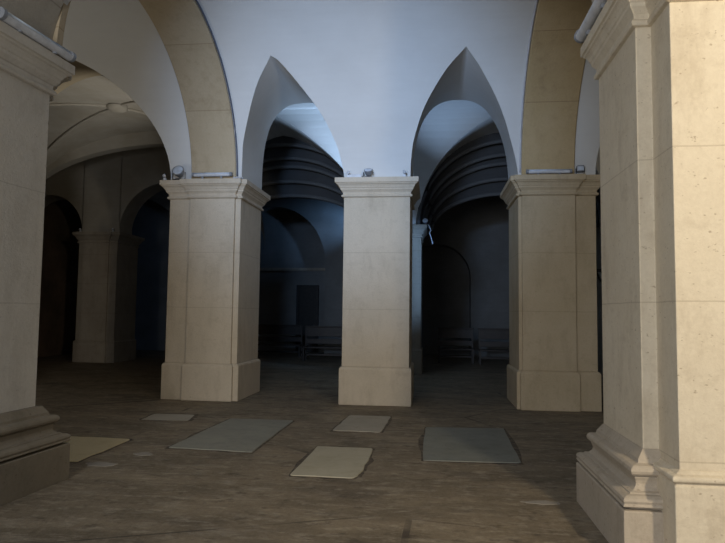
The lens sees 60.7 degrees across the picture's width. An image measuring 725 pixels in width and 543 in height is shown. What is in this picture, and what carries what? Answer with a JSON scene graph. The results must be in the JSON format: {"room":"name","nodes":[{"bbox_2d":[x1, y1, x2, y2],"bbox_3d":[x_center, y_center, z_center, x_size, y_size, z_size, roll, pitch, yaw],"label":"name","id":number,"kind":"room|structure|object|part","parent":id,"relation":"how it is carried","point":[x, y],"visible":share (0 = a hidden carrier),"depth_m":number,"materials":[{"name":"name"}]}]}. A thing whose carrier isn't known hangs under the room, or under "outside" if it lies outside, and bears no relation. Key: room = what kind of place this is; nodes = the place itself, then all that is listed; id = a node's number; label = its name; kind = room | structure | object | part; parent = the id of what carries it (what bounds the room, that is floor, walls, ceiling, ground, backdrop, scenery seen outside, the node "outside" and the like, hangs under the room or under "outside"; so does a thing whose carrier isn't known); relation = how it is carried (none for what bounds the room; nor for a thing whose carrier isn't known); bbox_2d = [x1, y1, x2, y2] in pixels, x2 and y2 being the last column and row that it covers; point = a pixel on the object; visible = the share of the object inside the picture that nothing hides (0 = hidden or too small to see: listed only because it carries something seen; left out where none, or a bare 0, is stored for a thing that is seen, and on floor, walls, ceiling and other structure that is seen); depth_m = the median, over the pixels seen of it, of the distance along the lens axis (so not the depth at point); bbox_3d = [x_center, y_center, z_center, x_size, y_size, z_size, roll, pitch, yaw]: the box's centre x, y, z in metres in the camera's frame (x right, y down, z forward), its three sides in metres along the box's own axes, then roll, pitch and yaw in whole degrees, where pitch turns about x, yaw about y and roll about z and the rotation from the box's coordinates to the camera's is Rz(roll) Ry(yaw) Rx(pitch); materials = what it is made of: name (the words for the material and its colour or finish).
{"room":"church","nodes":[
{"label":"church","id":0,"kind":"room"},
{"bbox_2d":[37,200,81,357],"bbox_3d":[-11.922,-1.105,15.543,1.200,7.200,22.000,0,-4,6],"label":"wall","id":1,"kind":"structure","parent":0,"point":[60,252],"depth_m":21.70,"materials":[{"name":"paint"}]},
{"bbox_2d":[46,131,164,178],"bbox_3d":[-6.499,-2.894,17.777,7.260,3.200,0.300,0,-4,6],"label":"arch","id":2,"kind":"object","parent":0,"point":[138,140],"depth_m":17.80,"materials":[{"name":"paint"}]},
{"bbox_2d":[44,147,170,234],"bbox_3d":[-7.713,-2.776,19.722,6.450,3.205,0.800,0,-4,6],"label":"wall","id":3,"kind":"structure","parent":0,"point":[102,178],"depth_m":19.34,"materials":[{"name":"paint"}]},
{"bbox_2d":[149,190,264,242],"bbox_3d":[-8.065,-2.082,22.689,7.850,2.200,5.100,0,-4,6],"label":"ceiling","id":4,"kind":"structure","parent":0,"point":[160,198],"depth_m":24.09,"materials":[{"name":"paint"}]},
{"bbox_2d":[262,169,340,190],"bbox_3d":[-2.122,-2.813,18.210,4.660,3.200,0.250,0,-4,6],"label":"wall","id":5,"kind":"structure","parent":0,"point":[278,174],"depth_m":18.06,"materials":[{"name":"stone"}]},
{"bbox_2d":[262,180,342,194],"bbox_3d":[-2.145,-1.952,18.048,4.744,1.465,0.110,0,-4,6],"label":"ceiling","id":6,"kind":"structure","parent":5,"relation":"attached to","point":[277,181],"depth_m":18.01,"materials":[{"name":"stone"}]},
{"bbox_2d":[263,160,341,176],"bbox_3d":[-2.150,-2.830,17.962,4.860,3.200,0.250,0,-4,6],"label":"wall","id":7,"kind":"structure","parent":0,"point":[281,162],"depth_m":17.83,"materials":[{"name":"stone"}]},
{"bbox_2d":[262,165,337,178],"bbox_3d":[-2.170,-2.158,17.813,4.944,1.845,0.110,0,-4,6],"label":"ceiling","id":8,"kind":"structure","parent":7,"relation":"attached to","point":[331,175],"depth_m":17.79,"materials":[{"name":"stone"}]},
{"bbox_2d":[262,183,343,203],"bbox_3d":[-2.080,-2.787,18.582,4.460,3.200,0.500,0,-4,6],"label":"wall","id":9,"kind":"structure","parent":0,"point":[289,188],"depth_m":18.28,"materials":[{"name":"stone"}]},
{"bbox_2d":[270,194,343,207],"bbox_3d":[-2.119,-1.750,18.283,4.544,1.096,0.110,0,-4,6],"label":"ceiling","id":10,"kind":"structure","parent":9,"relation":"attached to","point":[278,195],"depth_m":18.22,"materials":[{"name":"stone"}]},
{"bbox_2d":[263,147,343,172],"bbox_3d":[-2.179,-2.847,17.705,4.980,3.200,0.270,0,-4,6],"label":"wall","id":11,"kind":"structure","parent":0,"point":[283,151],"depth_m":17.56,"materials":[{"name":"stone"}]},
{"bbox_2d":[263,156,343,176],"bbox_3d":[-2.200,-2.267,17.551,5.064,2.025,0.110,0,-4,6],"label":"ceiling","id":12,"kind":"structure","parent":11,"relation":"attached to","point":[325,165],"depth_m":17.50,"materials":[{"name":"stone"}]},
{"bbox_2d":[0,350,608,542],"bbox_3d":[-1.713,2.364,11.631,26.000,0.001,31.000,0,-4,6],"label":"floor","id":13,"kind":"structure","parent":0,"point":[166,495],"depth_m":6.20,"materials":[{"name":"brown stone"}]},
{"bbox_2d":[0,20,74,505],"bbox_3d":[-3.702,-0.082,5.349,1.616,3.992,1.790,0,-4,10],"label":"stone pier","id":14,"kind":"object","parent":13,"relation":"on","point":[34,457],"visible":1,"depth_m":5.55,"materials":[{"name":"grey stone"}]},
{"bbox_2d":[0,6,76,62],"bbox_3d":[-2.925,-2.118,5.589,0.103,0.118,0.943,0,-4,10],"label":"tube light","id":15,"kind":"object","parent":14,"relation":"on","point":[6,17],"visible":1,"depth_m":5.51,"materials":[{"name":"white plastic"}]},
{"bbox_2d":[0,0,593,50],"bbox_3d":[-0.514,-3.239,5.293,5.240,2.360,0.940,0,-4,6],"label":"stone arch","id":16,"kind":"object","parent":14,"relation":"on","point":[42,15],"visible":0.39,"depth_m":5.70,"materials":[{"name":"beige stone"}]},
{"bbox_2d":[521,0,591,174],"bbox_3d":[2.920,-3.023,8.118,0.890,2.390,5.550,0,-4,6],"label":"stone arch","id":17,"kind":"object","parent":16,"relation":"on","point":[555,69],"visible":0.74,"depth_m":10.25,"materials":[{"name":"beige stone"}]},
{"bbox_2d":[519,0,537,172],"bbox_3d":[2.516,-2.996,8.724,0.028,2.270,4.301,0,-4,6],"label":"cable","id":18,"kind":"object","parent":17,"relation":"attached to","point":[536,0],"visible":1,"depth_m":10.26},
{"bbox_2d":[63,436,132,463],"bbox_3d":[-3.377,2.062,7.147,1.008,0.062,1.327,0,-4,6],"label":"stone slab","id":19,"kind":"object","parent":13,"relation":"on","point":[82,448],"depth_m":7.26,"materials":[{"name":"beige stone"}]},
{"bbox_2d":[85,461,115,466],"bbox_3d":[-2.720,2.015,6.428,0.349,0.034,0.198,0,-4,6],"label":"mortar patch","id":20,"kind":"object","parent":13,"relation":"on","point":[98,463],"visible":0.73,"depth_m":6.41,"materials":[{"name":"grey concrete"}]},
{"bbox_2d":[72,231,144,362],"bbox_3d":[-8.118,0.825,19.667,1.550,3.992,1.710,0,-4,6],"label":"stone pier","id":21,"kind":"object","parent":13,"relation":"on","point":[107,264],"visible":1,"depth_m":19.03,"materials":[{"name":"beige stone"}]},
{"bbox_2d":[133,452,152,455],"bbox_3d":[-2.445,2.050,6.895,0.188,0.034,0.188,3,-5,-34],"label":"mortar patch","id":22,"kind":"object","parent":13,"relation":"on","point":[140,453],"visible":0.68,"depth_m":6.92,"materials":[{"name":"grey concrete"}]},
{"bbox_2d":[139,413,197,421],"bbox_3d":[-2.878,2.215,9.296,0.836,0.056,0.668,0,-4,6],"label":"stone slab","id":23,"kind":"object","parent":13,"relation":"on","point":[152,417],"depth_m":9.26,"materials":[{"name":"beige stone"}]},
{"bbox_2d":[160,178,270,401],"bbox_3d":[-2.843,0.369,11.926,1.650,3.992,1.720,0,-4,6],"label":"stone pier","id":24,"kind":"object","parent":13,"relation":"on","point":[212,319],"visible":1,"depth_m":11.26,"materials":[{"name":"stone"}]},
{"bbox_2d":[51,0,235,178],"bbox_3d":[-3.024,-3.050,8.791,0.845,2.390,5.550,0,-4,6],"label":"stone arch","id":25,"kind":"object","parent":24,"relation":"on","point":[185,34],"visible":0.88,"depth_m":10.70,"materials":[{"name":"beige stone"}]},
{"bbox_2d":[195,0,237,175],"bbox_3d":[-2.517,-3.018,9.294,0.028,2.270,4.301,0,-4,6],"label":"cable","id":26,"kind":"object","parent":25,"relation":"attached to","point":[195,0],"visible":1,"depth_m":10.69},
{"bbox_2d":[172,166,185,179],"bbox_3d":[-3.367,-1.812,11.333,0.221,0.268,0.221,4,-5,-40],"label":"floodlight","id":27,"kind":"object","parent":24,"relation":"on","point":[178,171],"visible":0.99,"depth_m":11.30,"materials":[{"name":"grey metal"}]},
{"bbox_2d":[191,172,232,178],"bbox_3d":[-2.738,-1.741,11.262,0.750,0.130,0.078,0,-4,6],"label":"tube light","id":28,"kind":"object","parent":24,"relation":"on","point":[216,174],"visible":1,"depth_m":11.24,"materials":[{"name":"white plastic"}]},
{"bbox_2d":[166,418,294,453],"bbox_3d":[-1.655,2.150,8.147,1.094,0.062,2.226,0,-4,6],"label":"stone slab","id":29,"kind":"object","parent":13,"relation":"on","point":[231,435],"depth_m":7.89,"materials":[{"name":"grey stone"}]},
{"bbox_2d":[258,324,303,357],"bbox_3d":[-3.305,2.465,22.017,2.340,1.150,0.490,0,-4,6],"label":"pew","id":30,"kind":"object","parent":13,"relation":"on","point":[262,328],"visible":0.59,"depth_m":22.14,"materials":[{"name":"brown wood"}]},
{"bbox_3d":[-3.310,2.592,21.974,2.300,0.050,0.420,0,-4,6],"label":"seat","id":31,"kind":"part","parent":30,"relation":"part of","materials":[{"name":"brown wood"}]},
{"bbox_3d":[-3.280,2.229,22.227,2.300,0.550,0.040,0,-4,6],"label":"backrest","id":32,"kind":"part","parent":30,"relation":"part of","materials":[{"name":"brown wood"}]},
{"bbox_3d":[-3.276,1.930,22.247,2.340,0.050,0.100,0,-4,6],"label":"rail","id":33,"kind":"part","parent":30,"relation":"part of","materials":[{"name":"brown wood"}]},
{"bbox_3d":[-2.166,2.503,22.078,0.050,1.110,0.070,0,-4,6],"label":"leg","id":34,"kind":"part","parent":30,"relation":"part of","materials":[{"name":"brown wood"}]},
{"bbox_2d":[302,326,341,360],"bbox_3d":[-0.930,2.395,20.543,2.090,1.150,0.490,0,-4,6],"label":"pew","id":35,"kind":"object","parent":13,"relation":"on","point":[329,331],"visible":0.48,"depth_m":20.76,"materials":[{"name":"brown wood"}]},
{"bbox_3d":[-1.903,2.423,20.843,0.050,1.110,0.070,0,-4,6],"label":"leg","id":36,"kind":"part","parent":35,"relation":"part of","materials":[{"name":"brown wood"}]},
{"bbox_3d":[-0.936,2.522,20.500,2.050,0.050,0.420,0,-4,6],"label":"seat","id":37,"kind":"part","parent":35,"relation":"part of","materials":[{"name":"brown wood"}]},
{"bbox_3d":[-0.902,1.859,20.774,2.090,0.050,0.100,0,-4,6],"label":"rail","id":38,"kind":"part","parent":35,"relation":"part of","materials":[{"name":"brown wood"}]},
{"bbox_3d":[-0.905,2.159,20.753,2.050,0.550,0.040,0,-4,6],"label":"backrest","id":39,"kind":"part","parent":35,"relation":"part of","materials":[{"name":"brown wood"}]},
{"bbox_2d":[289,446,374,479],"bbox_3d":[-0.285,2.067,6.677,0.809,0.062,1.480,0,-4,6],"label":"stone slab","id":40,"kind":"object","parent":13,"relation":"on","point":[322,462],"depth_m":6.54,"materials":[{"name":"beige stone"}]},
{"bbox_2d":[329,415,391,432],"bbox_3d":[0.016,2.226,8.986,0.774,0.062,1.398,0,-4,6],"label":"stone slab","id":41,"kind":"object","parent":13,"relation":"on","point":[351,423],"depth_m":8.85,"materials":[{"name":"beige stone"}]},
{"bbox_2d":[335,176,419,406],"bbox_3d":[0.314,0.384,11.584,1.480,3.992,1.690,0,-4,6],"label":"stone pier","id":42,"kind":"object","parent":13,"relation":"on","point":[377,368],"visible":1,"depth_m":10.89,"materials":[{"name":"stone"}]},
{"bbox_2d":[350,174,362,176],"bbox_3d":[-0.108,-1.691,10.981,0.240,0.058,0.060,0,-4,6],"label":"tube light","id":43,"kind":"object","parent":42,"relation":"on","point":[351,175],"visible":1,"depth_m":10.95,"materials":[{"name":"white plastic"}]},
{"bbox_2d":[363,168,373,176],"bbox_3d":[0.102,-1.751,10.969,0.160,0.181,0.160,4,-5,-39],"label":"floodlight","id":44,"kind":"object","parent":42,"relation":"on","point":[368,171],"visible":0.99,"depth_m":10.94,"materials":[{"name":"grey metal"}]},
{"bbox_2d":[412,224,426,373],"bbox_3d":[0.961,0.780,17.364,1.670,3.992,1.650,0,-4,6],"label":"stone pier","id":45,"kind":"object","parent":13,"relation":"on","point":[419,231],"visible":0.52,"depth_m":16.64,"materials":[{"name":"beige stone"}]},
{"bbox_2d":[422,218,432,243],"bbox_3d":[1.742,-1.082,16.640,0.289,0.714,0.149,-2,-5,39],"label":"floodlight","id":46,"kind":"object","parent":45,"relation":"on","point":[425,220],"visible":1,"depth_m":16.64,"materials":[{"name":"white metal"}]},
{"bbox_2d":[438,327,473,363],"bbox_3d":[3.089,2.439,20.490,1.190,1.150,0.490,0,-4,6],"label":"pew","id":47,"kind":"object","parent":13,"relation":"on","point":[443,332],"visible":1,"depth_m":20.66,"materials":[{"name":"brown wood"}]},
{"bbox_3d":[2.564,2.470,20.739,0.050,1.110,0.070,0,-4,6],"label":"leg","id":48,"kind":"part","parent":47,"relation":"part of","materials":[{"name":"brown wood"}]},
{"bbox_3d":[3.118,1.904,20.720,1.190,0.050,0.100,0,-4,6],"label":"rail","id":49,"kind":"part","parent":47,"relation":"part of","materials":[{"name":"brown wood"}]},
{"bbox_3d":[3.084,2.567,20.447,1.150,0.050,0.420,0,-4,6],"label":"seat","id":50,"kind":"part","parent":47,"relation":"part of","materials":[{"name":"brown wood"}]},
{"bbox_3d":[3.114,2.203,20.700,1.150,0.550,0.040,0,-4,6],"label":"backrest","id":51,"kind":"part","parent":47,"relation":"part of","materials":[{"name":"brown wood"}]},
{"bbox_3d":[3.657,2.475,20.615,0.050,1.110,0.070,0,-4,6],"label":"leg","id":52,"kind":"part","parent":47,"relation":"part of","materials":[{"name":"brown wood"}]},
{"bbox_2d":[418,427,523,464],"bbox_3d":[1.304,2.156,7.717,1.211,0.062,2.180,0,-4,6],"label":"stone slab","id":53,"kind":"object","parent":13,"relation":"on","point":[470,445],"depth_m":7.46,"materials":[{"name":"grey stone"}]},
{"bbox_2d":[478,328,508,364],"bbox_3d":[4.808,2.420,19.894,2.140,1.150,0.490,0,-4,6],"label":"pew","id":54,"kind":"object","parent":13,"relation":"on","point":[483,333],"visible":0.48,"depth_m":20.13,"materials":[{"name":"brown wood"}]},
{"bbox_3d":[3.811,2.448,20.196,0.050,1.110,0.070,0,-4,6],"label":"leg","id":55,"kind":"part","parent":54,"relation":"part of","materials":[{"name":"brown wood"}]},
{"bbox_3d":[4.837,1.885,20.124,2.140,0.050,0.100,0,-4,6],"label":"rail","id":56,"kind":"part","parent":54,"relation":"part of","materials":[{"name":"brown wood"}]},
{"bbox_3d":[4.833,2.184,20.104,2.100,0.550,0.040,0,-4,6],"label":"backrest","id":57,"kind":"part","parent":54,"relation":"part of","materials":[{"name":"brown wood"}]},
{"bbox_3d":[4.803,2.547,19.850,2.100,0.050,0.420,0,-4,6],"label":"seat","id":58,"kind":"part","parent":54,"relation":"part of","materials":[{"name":"brown wood"}]},
{"bbox_2d":[520,500,559,504],"bbox_3d":[1.519,1.990,5.289,0.331,0.034,0.106,1,-4,-5],"label":"mortar patch","id":59,"kind":"object","parent":13,"relation":"on","point":[543,502],"visible":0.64,"depth_m":5.29,"materials":[{"name":"grey concrete"}]},
{"bbox_2d":[500,174,601,411],"bbox_3d":[3.407,0.397,11.218,1.600,3.992,1.720,0,-4,6],"label":"stone pier","id":60,"kind":"object","parent":13,"relation":"on","point":[553,364],"visible":0.98,"depth_m":10.54,"materials":[{"name":"stone"}]},
{"bbox_2d":[526,169,571,173],"bbox_3d":[3.189,-1.702,10.590,0.760,0.105,0.078,0,-4,6],"label":"tube light","id":61,"kind":"object","parent":60,"relation":"on","point":[531,171],"visible":1,"depth_m":10.57,"materials":[{"name":"white plastic"}]},
{"bbox_2d":[575,165,584,172],"bbox_3d":[3.722,-1.727,10.583,0.156,0.168,0.118,0,-4,6],"label":"floodlight","id":62,"kind":"object","parent":60,"relation":"on","point":[579,168],"visible":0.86,"depth_m":10.54,"materials":[{"name":"grey metal"}]},
{"bbox_2d":[597,269,601,283],"bbox_3d":[4.521,0.198,11.580,0.821,0.696,0.200,0,-4,6],"label":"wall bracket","id":63,"kind":"object","parent":60,"relation":"attached to","point":[598,270],"visible":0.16,"depth_m":11.58,"materials":[{"name":"metal"}]},
{"bbox_2d":[576,0,724,542],"bbox_3d":[2.843,-0.055,4.585,2.129,3.992,1.706,0,-4,6],"label":"stone pier","id":64,"kind":"object","parent":13,"relation":"on","point":[653,471],"visible":1,"depth_m":4.10,"materials":[{"name":"beige stone"}]},
{"bbox_2d":[574,0,606,42],"bbox_3d":[1.901,-2.116,5.059,0.123,0.159,0.971,0,-4,6],"label":"tube light","id":65,"kind":"object","parent":64,"relation":"on","point":[580,35],"visible":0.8,"depth_m":5.14,"materials":[{"name":"white plastic"}]},
{"bbox_2d":[46,0,599,189],"bbox_3d":[-1.498,-3.001,11.546,20.400,2.743,11.250,0,-4,6],"label":"ceiling","id":66,"kind":"structure","parent":0,"point":[371,69],"depth_m":10.51,"materials":[{"name":"white paint"}]},
{"bbox_2d":[106,103,127,112],"bbox_3d":[-6.147,-4.055,15.507,0.551,0.140,0.520,0,-4,6],"label":"boss","id":67,"kind":"object","parent":66,"relation":"attached to","point":[115,108],"visible":1,"depth_m":15.36,"materials":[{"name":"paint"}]},
{"bbox_2d":[132,197,597,356],"bbox_3d":[-0.332,-0.257,24.616,22.200,7.000,0.700,0,-4,6],"label":"wall","id":68,"kind":"structure","parent":0,"point":[465,269],"depth_m":24.54,"materials":[{"name":"grey paint"}]},
{"bbox_2d":[260,268,324,270],"bbox_3d":[-3.478,-0.090,25.273,4.200,0.120,0.080,0,-4,6],"label":"trim ledge","id":69,"kind":"object","parent":68,"relation":"attached to","point":[261,269],"visible":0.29,"depth_m":25.16,"materials":[{"name":"grey stone"}]},
{"bbox_2d":[295,285,318,352],"bbox_3d":[-2.228,1.897,24.930,0.900,2.700,0.210,0,-4,6],"label":"door","id":70,"kind":"structure","parent":68,"relation":"in","point":[307,296],"depth_m":24.92,"materials":[{"name":"brown wood"}]},
{"bbox_2d":[413,138,417,223],"bbox_3d":[0.684,-3.013,14.725,1.180,3.200,4.460,0,-4,6],"label":"wall","id":71,"kind":"structure","parent":0,"point":[415,166],"depth_m":16.48,"materials":[{"name":"white paint"}]},
{"bbox_2d":[265,132,600,196],"bbox_3d":[0.858,-2.854,17.064,11.360,3.200,0.320,0,-4,6],"label":"wall","id":72,"kind":"structure","parent":0,"point":[494,136],"depth_m":16.75,"materials":[{"name":"stone"}]},
{"bbox_2d":[265,143,325,155],"bbox_3d":[-2.233,-2.438,17.244,5.264,2.324,0.110,0,-4,6],"label":"ceiling","id":73,"kind":"structure","parent":72,"relation":"attached to","point":[273,144],"depth_m":17.25,"materials":[{"name":"stone"}]},
{"bbox_2d":[416,139,599,223],"bbox_3d":[3.997,-2.411,16.538,5.084,2.324,0.110,0,-4,6],"label":"ceiling","id":74,"kind":"structure","parent":72,"relation":"attached to","point":[488,143],"depth_m":16.71,"materials":[{"name":"stone"}]},
{"bbox_2d":[410,47,517,178],"bbox_3d":[1.807,-2.587,11.082,1.875,1.890,2.454,0,-4,6],"label":"arch","id":75,"kind":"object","parent":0,"point":[463,79],"depth_m":11.23,"materials":[{"name":"white paint"}]},
{"bbox_2d":[428,165,507,216],"bbox_3d":[4.108,-2.785,17.505,4.480,3.200,0.250,0,-4,6],"label":"wall","id":76,"kind":"structure","parent":0,"point":[497,171],"depth_m":17.48,"materials":[{"name":"stone"}]},
{"bbox_2d":[427,177,507,228],"bbox_3d":[4.085,-1.924,17.343,4.564,1.465,0.110,0,-4,6],"label":"ceiling","id":77,"kind":"structure","parent":76,"relation":"attached to","point":[459,189],"depth_m":17.48,"materials":[{"name":"stone"}]},
{"bbox_2d":[431,181,506,230],"bbox_3d":[4.150,-2.760,17.877,4.280,3.200,0.500,0,-4,6],"label":"wall","id":78,"kind":"structure","parent":0,"point":[497,186],"depth_m":17.71,"materials":[{"name":"stone"}]},
{"bbox_2d":[430,192,500,229],"bbox_3d":[4.111,-1.722,17.578,4.364,1.096,0.110,0,-4,6],"label":"arch","id":79,"kind":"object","parent":78,"relation":"attached to","point":[448,207],"depth_m":17.70,"materials":[{"name":"stone"}]},
{"bbox_2d":[418,100,599,206],"bbox_3d":[3.750,-2.660,14.354,5.000,2.520,4.460,0,-4,6],"label":"ceiling","id":80,"kind":"structure","parent":0,"point":[449,125],"depth_m":15.76,"materials":[{"name":"white paint"}]},
{"bbox_2d":[422,144,600,226],"bbox_3d":[4.051,-2.820,16.999,4.800,3.200,0.270,0,-4,6],"label":"wall","id":81,"kind":"structure","parent":0,"point":[498,148],"depth_m":17.01,"materials":[{"name":"stone"}]},
{"bbox_2d":[420,153,600,225],"bbox_3d":[4.031,-2.239,16.846,4.884,2.024,0.110,0,-4,6],"label":"ceiling","id":82,"kind":"structure","parent":81,"relation":"attached to","point":[497,155],"depth_m":17.00,"materials":[{"name":"stone"}]},
{"bbox_2d":[428,157,597,227],"bbox_3d":[4.080,-2.802,17.257,4.680,3.200,0.250,0,-4,6],"label":"wall","id":83,"kind":"structure","parent":0,"point":[499,159],"depth_m":17.24,"materials":[{"name":"stone"}]},
{"bbox_2d":[425,162,598,226],"bbox_3d":[4.060,-2.131,17.107,4.764,1.844,0.110,0,-4,6],"label":"ceiling","id":84,"kind":"structure","parent":83,"relation":"attached to","point":[474,169],"depth_m":17.25,"materials":[{"name":"stone"}]},
{"bbox_2d":[596,215,602,374],"bbox_3d":[7.182,-0.494,16.749,1.300,6.600,1.350,0,-4,6],"label":"wall","id":85,"kind":"structure","parent":0,"point":[598,229],"depth_m":17.15,"materials":[{"name":"grey stone"}]}
]}

